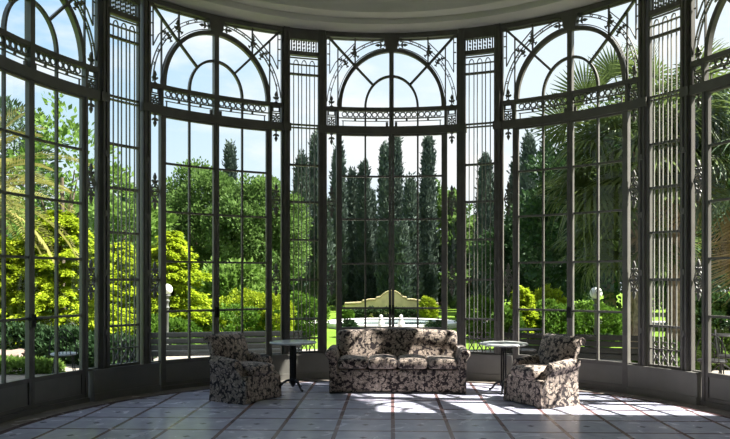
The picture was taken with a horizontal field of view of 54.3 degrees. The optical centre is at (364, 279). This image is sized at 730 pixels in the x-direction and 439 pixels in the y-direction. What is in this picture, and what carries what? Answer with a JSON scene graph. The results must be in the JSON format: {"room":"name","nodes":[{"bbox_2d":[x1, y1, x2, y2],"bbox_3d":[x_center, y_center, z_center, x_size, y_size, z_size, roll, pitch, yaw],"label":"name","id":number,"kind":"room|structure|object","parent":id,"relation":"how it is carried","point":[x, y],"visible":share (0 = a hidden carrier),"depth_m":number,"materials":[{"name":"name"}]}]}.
{"room":"sunroom","nodes":[
{"label":"sunroom","id":0,"kind":"room"},
{"bbox_2d":[0,379,729,438],"bbox_3d":[0.146,1.660,3.922,9.160,0.120,15.850,0,0,2],"label":"floor","id":1,"kind":"structure","parent":0,"point":[482,412],"depth_m":8.21,"materials":[{"name":"tile"}]},
{"bbox_2d":[0,0,99,422],"bbox_3d":[-3.949,-1.225,8.494,0.251,5.650,2.199,0,0,16],"label":"window","id":2,"kind":"structure","parent":1,"relation":"on","point":[30,395],"depth_m":8.91,"materials":[{"name":"paint"}]},
{"bbox_2d":[88,99,94,112],"bbox_3d":[-3.632,-2.305,9.424,0.025,0.190,0.103,0,0,29],"label":"pendant","id":3,"kind":"object","parent":2,"relation":"attached to","point":[90,104],"depth_m":9.42,"materials":[{"name":"paint"}]},
{"bbox_2d":[100,0,109,368],"bbox_3d":[-3.538,-1.230,9.579,0.164,5.660,0.138,0,0,31],"label":"trim","id":4,"kind":"structure","parent":1,"relation":"on","point":[104,4],"depth_m":9.52,"materials":[{"name":"paint"}]},
{"bbox_2d":[88,362,160,401],"bbox_3d":[-3.323,1.394,9.836,0.192,0.412,1.101,0,0,36],"label":"baseboard","id":5,"kind":"structure","parent":1,"relation":"on","point":[129,380],"depth_m":9.76,"materials":[{"name":"metal"}]},
{"bbox_2d":[109,0,140,367],"bbox_3d":[-3.353,-1.430,9.858,0.107,5.260,0.514,0,0,36],"label":"window","id":6,"kind":"structure","parent":5,"relation":"on","point":[128,10],"depth_m":9.86,"materials":[{"name":"paint"}]},
{"bbox_2d":[140,0,151,363],"bbox_3d":[-3.139,-1.230,10.135,0.164,5.660,0.138,0,0,40],"label":"trim","id":7,"kind":"structure","parent":1,"relation":"on","point":[145,105],"depth_m":10.08,"materials":[{"name":"paint"}]},
{"bbox_2d":[150,0,282,390],"bbox_3d":[-2.254,-1.225,10.862,2.199,5.650,0.251,0,0,-35],"label":"window","id":8,"kind":"structure","parent":1,"relation":"on","point":[188,372],"depth_m":10.77,"materials":[{"name":"paint"}]},
{"bbox_2d":[151,114,157,126],"bbox_3d":[-3.032,-2.305,10.262,0.025,0.190,0.103,0,0,42],"label":"pendant","id":9,"kind":"object","parent":8,"relation":"attached to","point":[155,119],"depth_m":10.26,"materials":[{"name":"paint"}]},
{"bbox_2d":[203,332,281,404],"bbox_3d":[-1.658,1.165,9.607,0.790,0.870,0.796,0,0,31],"label":"armchair","id":10,"kind":"object","parent":1,"relation":"on","point":[238,375],"visible":1,"depth_m":9.38,"materials":[{"name":"fabric"}]},
{"bbox_2d":[240,361,274,376],"bbox_3d":[-1.551,1.181,9.543,0.540,0.172,0.464,0,0,31],"label":"seat cushion","id":11,"kind":"object","parent":10,"relation":"on","point":[249,368],"depth_m":9.37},
{"bbox_2d":[283,26,290,353],"bbox_3d":[-1.269,-1.230,11.448,0.138,5.660,0.164,0,0,-20],"label":"trim","id":12,"kind":"structure","parent":1,"relation":"on","point":[286,30],"depth_m":11.39,"materials":[{"name":"paint"}]},
{"bbox_2d":[269,340,316,391],"bbox_3d":[-1.050,1.248,10.366,0.690,0.705,0.690,0,0,-8],"label":"pedestal table","id":13,"kind":"object","parent":1,"relation":"on","point":[292,343],"visible":0.96,"depth_m":10.33,"materials":[{"name":"metal"}]},
{"bbox_2d":[272,353,328,380],"bbox_3d":[-0.982,1.394,11.502,1.101,0.412,0.192,0,0,-16],"label":"baseboard","id":14,"kind":"structure","parent":1,"relation":"on","point":[308,365],"depth_m":11.46,"materials":[{"name":"metal"}]},
{"bbox_2d":[290,27,318,353],"bbox_3d":[-0.992,-1.430,11.539,0.514,5.260,0.107,0,0,-16],"label":"window","id":15,"kind":"structure","parent":14,"relation":"on","point":[296,34],"depth_m":11.53,"materials":[{"name":"paint"}]},
{"bbox_2d":[317,30,325,352],"bbox_3d":[-0.710,-1.230,11.613,0.138,5.660,0.164,0,0,-13],"label":"trim","id":16,"kind":"structure","parent":1,"relation":"on","point":[321,130],"depth_m":11.55,"materials":[{"name":"paint"}]},
{"bbox_2d":[325,30,457,351],"bbox_3d":[0.434,-1.225,11.656,2.199,5.650,0.251,0,0,2],"label":"window","id":17,"kind":"structure","parent":1,"relation":"on","point":[391,40],"depth_m":11.64,"materials":[{"name":"paint"}]},
{"bbox_2d":[325,328,470,393],"bbox_3d":[0.473,1.163,10.408,2.044,0.875,0.886,0,0,2],"label":"sofa","id":18,"kind":"object","parent":1,"relation":"on","point":[374,360],"visible":1,"depth_m":10.02,"materials":[{"name":"multicoloured fabric"}]},
{"bbox_2d":[337,355,367,368],"bbox_3d":[-0.169,1.175,10.298,0.424,0.165,0.620,0,0,2],"label":"seat cushion","id":19,"kind":"object","parent":18,"relation":"on","point":[343,361],"depth_m":10.01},
{"bbox_2d":[367,354,396,368],"bbox_3d":[0.256,1.168,10.283,0.424,0.188,0.620,0,0,2],"label":"seat cushion","id":20,"kind":"object","parent":18,"relation":"on","point":[374,361],"depth_m":9.99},
{"bbox_2d":[397,354,427,368],"bbox_3d":[0.680,1.168,10.267,0.424,0.188,0.620,0,0,2],"label":"seat cushion","id":21,"kind":"object","parent":18,"relation":"on","point":[404,361],"depth_m":9.98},
{"bbox_2d":[426,355,457,368],"bbox_3d":[1.105,1.175,10.251,0.424,0.165,0.620,0,0,2],"label":"seat cushion","id":22,"kind":"object","parent":18,"relation":"on","point":[432,361],"depth_m":9.96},
{"bbox_2d":[457,28,466,346],"bbox_3d":[1.573,-1.230,11.528,0.138,5.660,0.164,0,0,17],"label":"trim","id":23,"kind":"structure","parent":1,"relation":"on","point":[461,126],"depth_m":11.46,"materials":[{"name":"paint"}]},
{"bbox_2d":[466,354,512,380],"bbox_3d":[1.835,1.394,11.398,1.101,0.412,0.192,0,0,21],"label":"baseboard","id":24,"kind":"structure","parent":1,"relation":"on","point":[484,367],"depth_m":11.30,"materials":[{"name":"metal"}]},
{"bbox_2d":[465,25,493,354],"bbox_3d":[1.849,-1.430,11.433,0.514,5.260,0.107,0,0,21],"label":"window","id":25,"kind":"structure","parent":24,"relation":"on","point":[482,32],"depth_m":11.42,"materials":[{"name":"paint"}]},
{"bbox_2d":[493,23,500,354],"bbox_3d":[2.118,-1.230,11.321,0.138,5.660,0.164,0,0,24],"label":"trim","id":26,"kind":"structure","parent":1,"relation":"on","point":[497,27],"depth_m":11.26,"materials":[{"name":"paint"}]},
{"bbox_2d":[479,341,527,394],"bbox_3d":[1.980,1.248,10.153,0.690,0.705,0.690,0,0,-13],"label":"pedestal table","id":27,"kind":"object","parent":1,"relation":"on","point":[503,345],"visible":0.87,"depth_m":10.11,"materials":[{"name":"black metal"}]},
{"bbox_2d":[503,334,585,408],"bbox_3d":[2.348,1.165,9.298,0.790,0.870,0.796,0,0,-27],"label":"armchair","id":28,"kind":"object","parent":1,"relation":"on","point":[547,379],"visible":1,"depth_m":9.07,"materials":[{"name":"fabric"}]},
{"bbox_2d":[511,364,547,379],"bbox_3d":[2.236,1.181,9.241,0.540,0.172,0.464,0,0,-27],"label":"seat cushion","id":29,"kind":"object","parent":28,"relation":"on","point":[521,371],"depth_m":9.07,"materials":[{"name":"fabric"}]},
{"bbox_2d":[501,0,638,392],"bbox_3d":[3.056,-1.225,10.664,2.199,5.650,0.251,0,0,39],"label":"window","id":30,"kind":"structure","parent":1,"relation":"on","point":[598,374],"depth_m":10.67,"materials":[{"name":"paint"}]},
{"bbox_2d":[631,109,637,122],"bbox_3d":[3.788,-2.305,10.008,0.025,0.190,0.103,0,0,-38],"label":"pendant","id":31,"kind":"object","parent":30,"relation":"attached to","point":[634,114],"depth_m":10.00,"materials":[{"name":"paint"}]},
{"bbox_2d":[637,0,652,365],"bbox_3d":[3.885,-1.230,9.873,0.164,5.660,0.138,0,0,-36],"label":"trim","id":32,"kind":"structure","parent":1,"relation":"on","point":[642,101],"depth_m":9.82,"materials":[{"name":"paint"}]},
{"bbox_2d":[627,364,701,404],"bbox_3d":[4.034,1.394,9.581,0.192,0.412,1.101,0,0,-32],"label":"baseboard","id":33,"kind":"structure","parent":1,"relation":"on","point":[675,385],"depth_m":9.51,"materials":[{"name":"metal"}]},
{"bbox_2d":[648,0,680,369],"bbox_3d":[4.066,-1.430,9.601,0.107,5.260,0.514,0,0,-32],"label":"window","id":34,"kind":"structure","parent":33,"relation":"on","point":[662,7],"depth_m":9.62,"materials":[{"name":"paint"}]},
{"bbox_2d":[679,0,695,370],"bbox_3d":[4.227,-1.230,9.317,0.164,5.660,0.138,0,0,-27],"label":"trim","id":35,"kind":"structure","parent":1,"relation":"on","point":[684,95],"depth_m":9.26,"materials":[{"name":"paint"}]},
{"bbox_2d":[689,0,729,410],"bbox_3d":[4.560,-1.225,8.221,0.251,5.650,2.199,0,0,-13],"label":"window","id":36,"kind":"structure","parent":1,"relation":"on","point":[715,386],"depth_m":9.05,"materials":[{"name":"paint"}]},
{"bbox_2d":[695,94,701,108],"bbox_3d":[4.303,-2.305,9.170,0.025,0.190,0.103,0,0,-25],"label":"pendant","id":37,"kind":"object","parent":36,"relation":"attached to","point":[698,99],"depth_m":9.16,"materials":[{"name":"paint"}]},
{"bbox_2d":[163,0,603,32],"bbox_3d":[0.149,-4.530,4.012,9.520,0.940,16.030,0,0,2],"label":"ceiling","id":38,"kind":"structure","parent":0,"point":[347,16],"depth_m":10.96,"materials":[{"name":"paint"}]},
{"label":"outside","id":39,"kind":"structure","parent":0,"visible":0},
{"bbox_2d":[7,291,728,356],"bbox_3d":[1.490,1.900,39.972,180.000,0.340,140.000,0,0,2],"label":"ground","id":40,"kind":"structure","parent":39,"point":[331,332],"depth_m":24.85,"materials":[{"name":"green plant"}]},
{"bbox_2d":[0,349,24,356],"bbox_3d":[-6.992,1.582,13.873,0.901,0.469,0.730,0,0,2],"label":"rock","id":41,"kind":"object","parent":40,"relation":"on","point":[14,352],"visible":0.18,"depth_m":13.72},
{"bbox_2d":[0,318,48,349],"bbox_3d":[-7.117,1.279,14.680,2.056,1.018,1.404,0,0,2],"label":"shrub","id":42,"kind":"object","parent":40,"relation":"on","point":[15,331],"visible":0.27,"depth_m":14.27,"materials":[{"name":"green plant"}]},
{"bbox_2d":[0,233,53,345],"bbox_3d":[-8.330,0.381,15.922,2.884,2.878,2.656,0,0,2],"label":"conifer","id":43,"kind":"object","parent":40,"relation":"on","point":[9,249],"visible":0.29,"depth_m":15.74,"materials":[{"name":"green plant"}]},
{"bbox_2d":[0,354,65,374],"bbox_3d":[-6.192,1.537,12.488,1.949,0.515,0.805,0,0,2],"label":"clipped hedge","id":44,"kind":"object","parent":40,"relation":"on","point":[15,364],"visible":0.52,"depth_m":12.30,"materials":[{"name":"green plant"}]},
{"bbox_2d":[0,95,69,307],"bbox_3d":[-15.681,-3.301,30.365,5.547,10.242,5.827,0,0,34],"label":"leafy tree","id":45,"kind":"object","parent":40,"relation":"on","point":[8,101],"visible":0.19,"depth_m":30.30,"materials":[{"name":"green plant"}]},
{"bbox_2d":[0,105,93,263],"bbox_3d":[-8.173,-0.938,14.904,4.903,5.316,4.744,0,0,24],"label":"palm","id":46,"kind":"object","parent":40,"relation":"on","point":[10,138],"visible":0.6,"depth_m":15.07,"materials":[{"name":"green plant"}]},
{"bbox_2d":[0,91,123,309],"bbox_3d":[-9.616,-2.094,22.421,3.710,7.827,3.772,0,0,-29],"label":"leafy tree","id":47,"kind":"object","parent":40,"relation":"on","point":[39,118],"visible":0.27,"depth_m":21.92,"materials":[{"name":"green plant"}]},
{"bbox_2d":[19,323,111,363],"bbox_3d":[-5.935,1.313,14.209,1.929,0.951,1.392,0,0,2],"label":"shrub","id":48,"kind":"object","parent":40,"relation":"on","point":[41,347],"visible":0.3,"depth_m":13.82,"materials":[{"name":"green plant"}]},
{"bbox_2d":[0,210,135,345],"bbox_3d":[-7.404,0.082,16.776,4.140,3.477,4.231,0,0,-27],"label":"tree","id":49,"kind":"object","parent":40,"relation":"on","point":[67,275],"visible":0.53,"depth_m":16.19,"materials":[{"name":"green plant"}]},
{"bbox_2d":[14,187,135,310],"bbox_3d":[-14.748,-1.505,36.685,7.374,6.650,5.695,0,0,2],"label":"tree","id":50,"kind":"object","parent":40,"relation":"on","point":[66,193],"visible":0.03,"depth_m":35.58,"materials":[{"name":"green plant"}]},
{"bbox_2d":[65,331,157,367],"bbox_3d":[-4.835,1.366,13.603,1.746,0.844,1.274,0,0,4],"label":"shrub","id":51,"kind":"object","parent":40,"relation":"on","point":[91,337],"visible":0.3,"depth_m":13.28,"materials":[{"name":"green plant"}]},
{"bbox_2d":[88,240,157,335],"bbox_3d":[-6.250,0.399,18.227,2.214,2.842,2.456,0,0,-21],"label":"conifer","id":52,"kind":"object","parent":40,"relation":"on","point":[123,243],"visible":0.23,"depth_m":17.95,"materials":[{"name":"green plant"}]},
{"bbox_2d":[72,161,179,271],"bbox_3d":[-9.405,-1.400,27.322,4.092,6.441,3.969,0,0,31],"label":"leafy tree","id":53,"kind":"object","parent":40,"relation":"on","point":[154,213],"visible":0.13,"depth_m":26.88,"materials":[{"name":"green plant"}]},
{"bbox_2d":[131,313,202,344],"bbox_3d":[-4.888,1.279,17.219,1.856,1.016,1.543,0,0,2],"label":"shrub","id":54,"kind":"object","parent":40,"relation":"on","point":[175,322],"visible":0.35,"depth_m":16.85,"materials":[{"name":"green plant"}]},
{"bbox_2d":[166,284,172,344],"bbox_3d":[-4.506,0.905,16.179,0.248,1.630,0.248,0,0,2],"label":"globe lamp","id":55,"kind":"object","parent":40,"relation":"on","point":[169,288],"visible":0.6,"depth_m":16.14,"materials":[{"name":"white glass"}]},
{"bbox_2d":[128,230,226,337],"bbox_3d":[-5.102,0.246,18.713,2.802,3.149,2.711,0,0,30],"label":"conifer","id":56,"kind":"object","parent":40,"relation":"on","point":[176,247],"visible":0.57,"depth_m":18.43,"materials":[{"name":"green plant"}]},
{"bbox_2d":[151,156,252,298],"bbox_3d":[-7.499,-1.994,33.277,5.718,7.629,5.728,0,0,12],"label":"leafy tree","id":57,"kind":"object","parent":40,"relation":"on","point":[177,200],"visible":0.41,"depth_m":31.72,"materials":[{"name":"green plant"}]},
{"bbox_2d":[221,139,238,183],"bbox_3d":[-8.431,-3.481,44.363,1.704,10.800,1.581,0,0,18],"label":"cypress","id":58,"kind":"object","parent":40,"relation":"on","point":[230,159],"visible":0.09,"depth_m":44.14,"materials":[{"name":"green plant"}]},
{"bbox_2d":[191,256,279,315],"bbox_3d":[-4.763,0.434,26.298,3.645,2.772,3.644,0,0,2],"label":"leafy tree","id":59,"kind":"object","parent":40,"relation":"on","point":[229,274],"visible":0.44,"depth_m":25.23,"materials":[{"name":"green plant"}]},
{"bbox_2d":[197,302,275,336],"bbox_3d":[-3.473,1.190,19.148,2.308,1.194,1.736,0,0,2],"label":"shrub","id":60,"kind":"object","parent":40,"relation":"on","point":[251,316],"visible":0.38,"depth_m":18.69,"materials":[{"name":"green plant"}]},
{"bbox_2d":[209,287,273,330],"bbox_3d":[-3.672,0.993,22.160,2.142,1.582,2.041,0,0,43],"label":"shrub","id":61,"kind":"object","parent":40,"relation":"on","point":[253,295],"visible":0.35,"depth_m":21.88,"materials":[{"name":"green plant"}]},
{"bbox_2d":[199,173,313,291],"bbox_3d":[-4.774,-1.437,31.114,4.996,6.513,5.058,0,0,24],"label":"leafy tree","id":62,"kind":"object","parent":40,"relation":"on","point":[254,191],"visible":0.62,"depth_m":29.94,"materials":[{"name":"green plant"}]},
{"bbox_2d":[256,293,296,336],"bbox_3d":[-2.400,1.048,19.105,1.149,1.464,1.196,0,0,35],"label":"shrub","id":63,"kind":"object","parent":40,"relation":"on","point":[275,299],"visible":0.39,"depth_m":18.83,"materials":[{"name":"green plant"}]},
{"bbox_2d":[272,290,330,336],"bbox_3d":[-1.891,1.034,21.084,1.778,1.499,1.776,0,0,2],"label":"topiary ball","id":64,"kind":"object","parent":40,"relation":"on","point":[275,311],"visible":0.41,"depth_m":20.60,"materials":[{"name":"green plant"}]},
{"bbox_2d":[290,148,315,304],"bbox_3d":[-3.481,-2.708,40.196,1.892,9.505,1.873,0,0,-7],"label":"cypress","id":65,"kind":"object","parent":40,"relation":"on","point":[303,150],"visible":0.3,"depth_m":39.85,"materials":[{"name":"green plant"}]},
{"bbox_2d":[307,130,317,295],"bbox_3d":[-3.050,-3.514,43.116,1.620,11.365,1.588,0,0,-3],"label":"cypress","id":66,"kind":"object","parent":40,"relation":"on","point":[316,134],"visible":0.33,"depth_m":42.81,"materials":[{"name":"green plant"}]},
{"bbox_2d":[312,197,335,307],"bbox_3d":[-2.301,-1.453,40.085,1.585,6.941,1.635,0,0,-14],"label":"cypress","id":67,"kind":"object","parent":40,"relation":"on","point":[330,235],"visible":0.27,"depth_m":39.86,"materials":[{"name":"green plant"}]},
{"bbox_2d":[328,140,350,307],"bbox_3d":[-1.652,-3.185,42.040,1.739,10.253,1.820,0,0,-3],"label":"cypress","id":68,"kind":"object","parent":40,"relation":"on","point":[345,267],"visible":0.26,"depth_m":41.82,"materials":[{"name":"green plant"}]},
{"bbox_2d":[342,309,354,318],"bbox_3d":[-0.765,1.466,30.055,0.728,0.628,0.741,0,0,2],"label":"topiary ball","id":69,"kind":"object","parent":40,"relation":"on","point":[346,313],"visible":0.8,"depth_m":29.86,"materials":[{"name":"green plant"}]},
{"bbox_2d":[342,318,357,326],"bbox_3d":[-0.494,1.455,21.520,0.695,0.648,0.713,0,0,2],"label":"shrub","id":70,"kind":"object","parent":40,"relation":"on","point":[346,323],"visible":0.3,"depth_m":21.38,"materials":[{"name":"green plant"}]},
{"bbox_2d":[345,166,358,301],"bbox_3d":[-0.838,-2.686,45.063,1.535,9.208,1.530,0,0,13],"label":"cypress","id":71,"kind":"object","parent":40,"relation":"on","point":[351,204],"visible":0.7,"depth_m":44.70,"materials":[{"name":"green plant"}]},
{"bbox_2d":[351,158,375,303],"bbox_3d":[-0.096,-2.890,44.089,1.578,9.507,1.704,0,0,33],"label":"cypress","id":72,"kind":"object","parent":40,"relation":"on","point":[359,237],"visible":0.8,"depth_m":43.74,"materials":[{"name":"green plant"}]},
{"bbox_2d":[0,349,729,382],"bbox_3d":[0.629,1.673,16.873,19.200,0.105,19.230,0,0,2],"label":"terrace","id":73,"kind":"object","parent":40,"relation":"on","point":[68,367],"visible":0.02,"depth_m":13.08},
{"bbox_2d":[49,329,77,373],"bbox_3d":[-4.817,1.202,11.376,0.417,0.862,0.435,0,0,-18],"label":"garden chair","id":74,"kind":"object","parent":73,"relation":"on","point":[62,353],"visible":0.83,"depth_m":11.21,"materials":[{"name":"black metal"}]},
{"bbox_2d":[151,331,300,360],"bbox_3d":[-2.529,1.272,12.739,2.746,0.717,0.406,0,0,-10],"label":"garden bench","id":75,"kind":"object","parent":73,"relation":"on","point":[255,344],"visible":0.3,"depth_m":12.47,"materials":[{"name":"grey wood"}]},
{"bbox_2d":[508,326,535,354],"bbox_3d":[2.674,1.202,12.005,0.435,0.862,0.417,0,0,-18],"label":"garden chair","id":76,"kind":"object","parent":73,"relation":"on","point":[521,350],"visible":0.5,"depth_m":11.92,"materials":[{"name":"black metal"}]},
{"bbox_2d":[504,332,652,360],"bbox_3d":[3.672,1.282,12.428,2.514,0.697,0.406,0,0,19],"label":"garden bench","id":77,"kind":"object","parent":73,"relation":"on","point":[585,352],"visible":0.46,"depth_m":12.14,"materials":[{"name":"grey wood"}]},
{"bbox_2d":[695,334,727,373],"bbox_3d":[5.078,1.202,10.407,0.417,0.862,0.435,0,0,32],"label":"garden chair","id":78,"kind":"object","parent":73,"relation":"on","point":[713,360],"visible":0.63,"depth_m":10.23,"materials":[{"name":"black metal"}]},
{"bbox_2d":[711,333,729,371],"bbox_3d":[6.116,1.278,12.181,0.620,0.695,0.620,0,0,2],"label":"garden table","id":79,"kind":"object","parent":73,"relation":"on","point":[721,335],"visible":0.57,"depth_m":12.16,"materials":[{"name":"black metal"}]},
{"bbox_2d":[714,329,729,373],"bbox_3d":[5.650,1.202,11.003,0.435,0.862,0.417,0,0,32],"label":"garden chair","id":80,"kind":"object","parent":73,"relation":"on","point":[722,356],"visible":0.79,"depth_m":11.02,"materials":[{"name":"black metal"}]},
{"bbox_2d":[370,188,377,298],"bbox_3d":[0.397,-2.100,45.980,1.444,7.988,1.522,0,0,-33],"label":"cypress","id":81,"kind":"object","parent":40,"relation":"on","point":[373,194],"visible":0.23,"depth_m":45.73,"materials":[{"name":"green plant"}]},
{"bbox_2d":[373,139,398,297],"bbox_3d":[1.221,-3.155,40.927,1.503,10.057,1.562,0,0,-15],"label":"cypress","id":82,"kind":"object","parent":40,"relation":"on","point":[382,248],"visible":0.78,"depth_m":40.66,"materials":[{"name":"green plant"}]},
{"bbox_2d":[345,290,438,318],"bbox_3d":[1.192,1.085,31.978,4.200,1.270,0.500,0,0,2],"label":"wall","id":83,"kind":"structure","parent":40,"relation":"on","point":[383,301],"depth_m":31.78,"materials":[{"name":"beige stone"}]},
{"bbox_2d":[327,318,456,328],"bbox_3d":[0.987,1.630,26.482,5.000,0.180,5.000,0,0,2],"label":"pool","id":84,"kind":"object","parent":40,"relation":"on","point":[451,324],"visible":0.44,"depth_m":26.15,"materials":[{"name":"white stone"}]},
{"bbox_2d":[353,305,439,317],"bbox_3d":[1.015,1.438,30.881,4.535,0.721,0.785,0,0,2],"label":"clipped hedge","id":85,"kind":"object","parent":40,"relation":"on","point":[359,313],"visible":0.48,"depth_m":30.71,"materials":[{"name":"green plant"}]},
{"bbox_2d":[388,135,405,221],"bbox_3d":[1.829,-3.611,42.941,1.646,11.307,1.612,0,0,-9],"label":"cypress","id":86,"kind":"object","parent":40,"relation":"on","point":[398,188],"visible":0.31,"depth_m":42.66,"materials":[{"name":"green plant"}]},
{"bbox_2d":[391,215,415,298],"bbox_3d":[1.997,-0.814,37.926,1.503,5.546,1.474,0,0,2],"label":"cypress","id":87,"kind":"object","parent":40,"relation":"on","point":[404,276],"visible":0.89,"depth_m":37.62,"materials":[{"name":"green plant"}]},
{"bbox_2d":[398,171,425,300],"bbox_3d":[2.634,-2.044,39.969,1.688,8.238,1.732,0,0,-2],"label":"cypress","id":88,"kind":"object","parent":40,"relation":"on","point":[409,206],"visible":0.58,"depth_m":39.58,"materials":[{"name":"green plant"}]},
{"bbox_2d":[416,296,439,318],"bbox_3d":[2.631,1.202,29.889,1.019,1.153,0.991,0,0,42],"label":"topiary ball","id":89,"kind":"object","parent":40,"relation":"on","point":[426,301],"visible":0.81,"depth_m":29.67,"materials":[{"name":"green plant"}]},
{"bbox_2d":[419,136,440,302],"bbox_3d":[3.699,-3.385,41.883,1.774,10.865,1.754,0,0,-29],"label":"cypress","id":90,"kind":"object","parent":40,"relation":"on","point":[427,203],"visible":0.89,"depth_m":41.50,"materials":[{"name":"green plant"}]},
{"bbox_2d":[423,319,448,328],"bbox_3d":[2.130,1.471,21.433,0.816,0.620,0.804,0,0,2],"label":"shrub","id":91,"kind":"object","parent":40,"relation":"on","point":[429,323],"visible":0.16,"depth_m":21.32,"materials":[{"name":"green plant"}]},
{"bbox_2d":[419,179,475,290],"bbox_3d":[4.761,-2.267,43.805,5.125,8.173,5.270,0,0,2],"label":"leafy tree","id":92,"kind":"object","parent":40,"relation":"on","point":[449,218],"visible":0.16,"depth_m":42.54,"materials":[{"name":"green plant"}]},
{"bbox_2d":[439,199,456,308],"bbox_3d":[5.228,-1.521,42.819,1.821,7.424,1.769,0,0,-32],"label":"cypress","id":93,"kind":"object","parent":40,"relation":"on","point":[451,256],"visible":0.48,"depth_m":42.36,"materials":[{"name":"green plant"}]},
{"bbox_2d":[435,245,472,303],"bbox_3d":[6.492,-0.675,45.835,7.792,5.081,7.474,0,0,2],"label":"tree","id":94,"kind":"object","parent":40,"relation":"on","point":[467,259],"visible":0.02,"depth_m":44.14,"materials":[{"name":"green plant"}]},
{"bbox_2d":[454,293,505,337],"bbox_3d":[3.463,1.081,20.893,1.651,1.404,1.663,0,0,-36],"label":"topiary ball","id":95,"kind":"object","parent":40,"relation":"on","point":[479,295],"visible":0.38,"depth_m":20.52,"materials":[{"name":"green plant"}]},
{"bbox_2d":[468,151,493,299],"bbox_3d":[6.782,-2.630,39.816,2.005,9.269,2.074,0,0,27],"label":"cypress","id":96,"kind":"object","parent":40,"relation":"on","point":[487,153],"visible":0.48,"depth_m":39.40,"materials":[{"name":"green plant"}]},
{"bbox_2d":[486,303,525,349],"bbox_3d":[3.232,1.147,16.417,0.932,1.264,1.044,0,0,-25],"label":"shrub","id":97,"kind":"object","parent":40,"relation":"on","point":[508,313],"visible":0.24,"depth_m":16.19,"materials":[{"name":"green plant"}]},
{"bbox_2d":[506,152,522,217],"bbox_3d":[8.507,-2.782,39.679,1.626,9.345,1.666,0,0,19],"label":"cypress","id":98,"kind":"object","parent":40,"relation":"on","point":[510,181],"visible":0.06,"depth_m":39.57,"materials":[{"name":"green plant"}]},
{"bbox_2d":[507,285,540,338],"bbox_3d":[3.833,0.973,17.326,1.275,1.693,1.223,0,0,-15],"label":"shrub","id":99,"kind":"object","parent":40,"relation":"on","point":[526,301],"visible":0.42,"depth_m":17.16,"materials":[{"name":"green plant"}]},
{"bbox_2d":[519,128,537,194],"bbox_3d":[8.734,-3.044,37.686,1.673,10.112,1.632,0,0,0],"label":"cypress","id":100,"kind":"object","parent":40,"relation":"on","point":[528,146],"visible":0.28,"depth_m":37.47,"materials":[{"name":"green plant"}]},
{"bbox_2d":[470,194,603,304],"bbox_3d":[7.705,-0.939,30.615,6.513,5.517,4.727,0,0,2],"label":"tree","id":101,"kind":"object","parent":40,"relation":"on","point":[508,245],"visible":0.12,"depth_m":30.20,"materials":[{"name":"green plant"}]},
{"bbox_2d":[531,283,566,333],"bbox_3d":[4.968,0.929,19.350,1.304,1.698,1.302,0,0,2],"label":"shrub","id":102,"kind":"object","parent":40,"relation":"on","point":[551,293],"visible":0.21,"depth_m":19.15,"materials":[{"name":"green plant"}]},
{"bbox_2d":[531,297,583,345],"bbox_3d":[4.643,1.099,17.494,1.453,1.365,1.358,0,0,-19],"label":"shrub","id":103,"kind":"object","parent":40,"relation":"on","point":[552,316],"visible":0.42,"depth_m":17.12,"materials":[{"name":"green plant"}]},
{"bbox_2d":[563,300,621,347],"bbox_3d":[5.672,1.124,17.604,1.594,1.316,1.316,0,0,2],"label":"shrub","id":104,"kind":"object","parent":40,"relation":"on","point":[614,319],"visible":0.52,"depth_m":17.25,"materials":[{"name":"green plant"}]},
{"bbox_2d":[590,287,601,346],"bbox_3d":[5.204,0.940,16.017,0.274,1.560,0.274,0,0,2],"label":"globe lamp","id":105,"kind":"object","parent":40,"relation":"on","point":[593,294],"visible":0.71,"depth_m":15.98,"materials":[{"name":"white glass"}]},
{"bbox_2d":[508,98,714,326],"bbox_3d":[8.633,-2.335,25.145,7.129,8.310,4.787,0,0,2],"label":"tree","id":106,"kind":"object","parent":40,"relation":"on","point":[535,207],"visible":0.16,"depth_m":24.98,"materials":[{"name":"green plant"}]},
{"bbox_2d":[528,42,729,348],"bbox_3d":[5.199,-1.574,13.364,4.001,6.602,4.574,0,0,-31],"label":"fan palm","id":107,"kind":"object","parent":40,"relation":"on","point":[610,187],"visible":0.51,"depth_m":12.99,"materials":[{"name":"green plant"}]},
{"bbox_2d":[536,181,727,347],"bbox_3d":[5.422,-0.237,14.443,3.765,3.928,3.734,0,0,-19],"label":"fan palm","id":108,"kind":"object","parent":40,"relation":"on","point":[606,252],"visible":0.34,"depth_m":13.84,"materials":[{"name":"green plant"}]},
{"bbox_2d":[575,77,729,335],"bbox_3d":[8.509,-2.126,20.243,5.462,7.892,4.229,0,0,2],"label":"tree","id":109,"kind":"object","parent":40,"relation":"on","point":[615,285],"visible":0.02,"depth_m":20.11,"materials":[{"name":"green plant"}]},
{"bbox_2d":[587,39,729,348],"bbox_3d":[5.927,-1.464,13.453,3.455,6.384,3.558,0,0,23],"label":"fan palm","id":110,"kind":"object","parent":40,"relation":"on","point":[715,75],"visible":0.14,"depth_m":13.13,"materials":[{"name":"green plant"}]},
{"bbox_2d":[631,337,701,369],"bbox_3d":[5.252,1.391,12.415,1.296,0.788,1.127,0,0,2],"label":"shrub","id":111,"kind":"object","parent":40,"relation":"on","point":[698,353],"visible":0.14,"depth_m":12.18,"materials":[{"name":"green plant"}]},
{"bbox_2d":[655,78,729,305],"bbox_3d":[6.801,-0.995,13.000,3.338,5.447,3.374,0,0,2],"label":"fan palm","id":112,"kind":"object","parent":40,"relation":"on","point":[724,225],"visible":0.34,"depth_m":12.82,"materials":[{"name":"green plant"}]},
{"bbox_2d":[664,291,729,337],"bbox_3d":[7.268,0.988,14.324,2.455,1.593,1.680,0,0,2],"label":"shrub","id":113,"kind":"object","parent":40,"relation":"on","point":[718,310],"visible":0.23,"depth_m":14.08,"materials":[{"name":"green plant"}]},
{"bbox_2d":[679,322,729,369],"bbox_3d":[6.281,1.278,13.172,1.177,1.007,1.137,0,0,2],"label":"shrub","id":114,"kind":"object","parent":40,"relation":"on","point":[698,330],"visible":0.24,"depth_m":12.92,"materials":[{"name":"green plant"}]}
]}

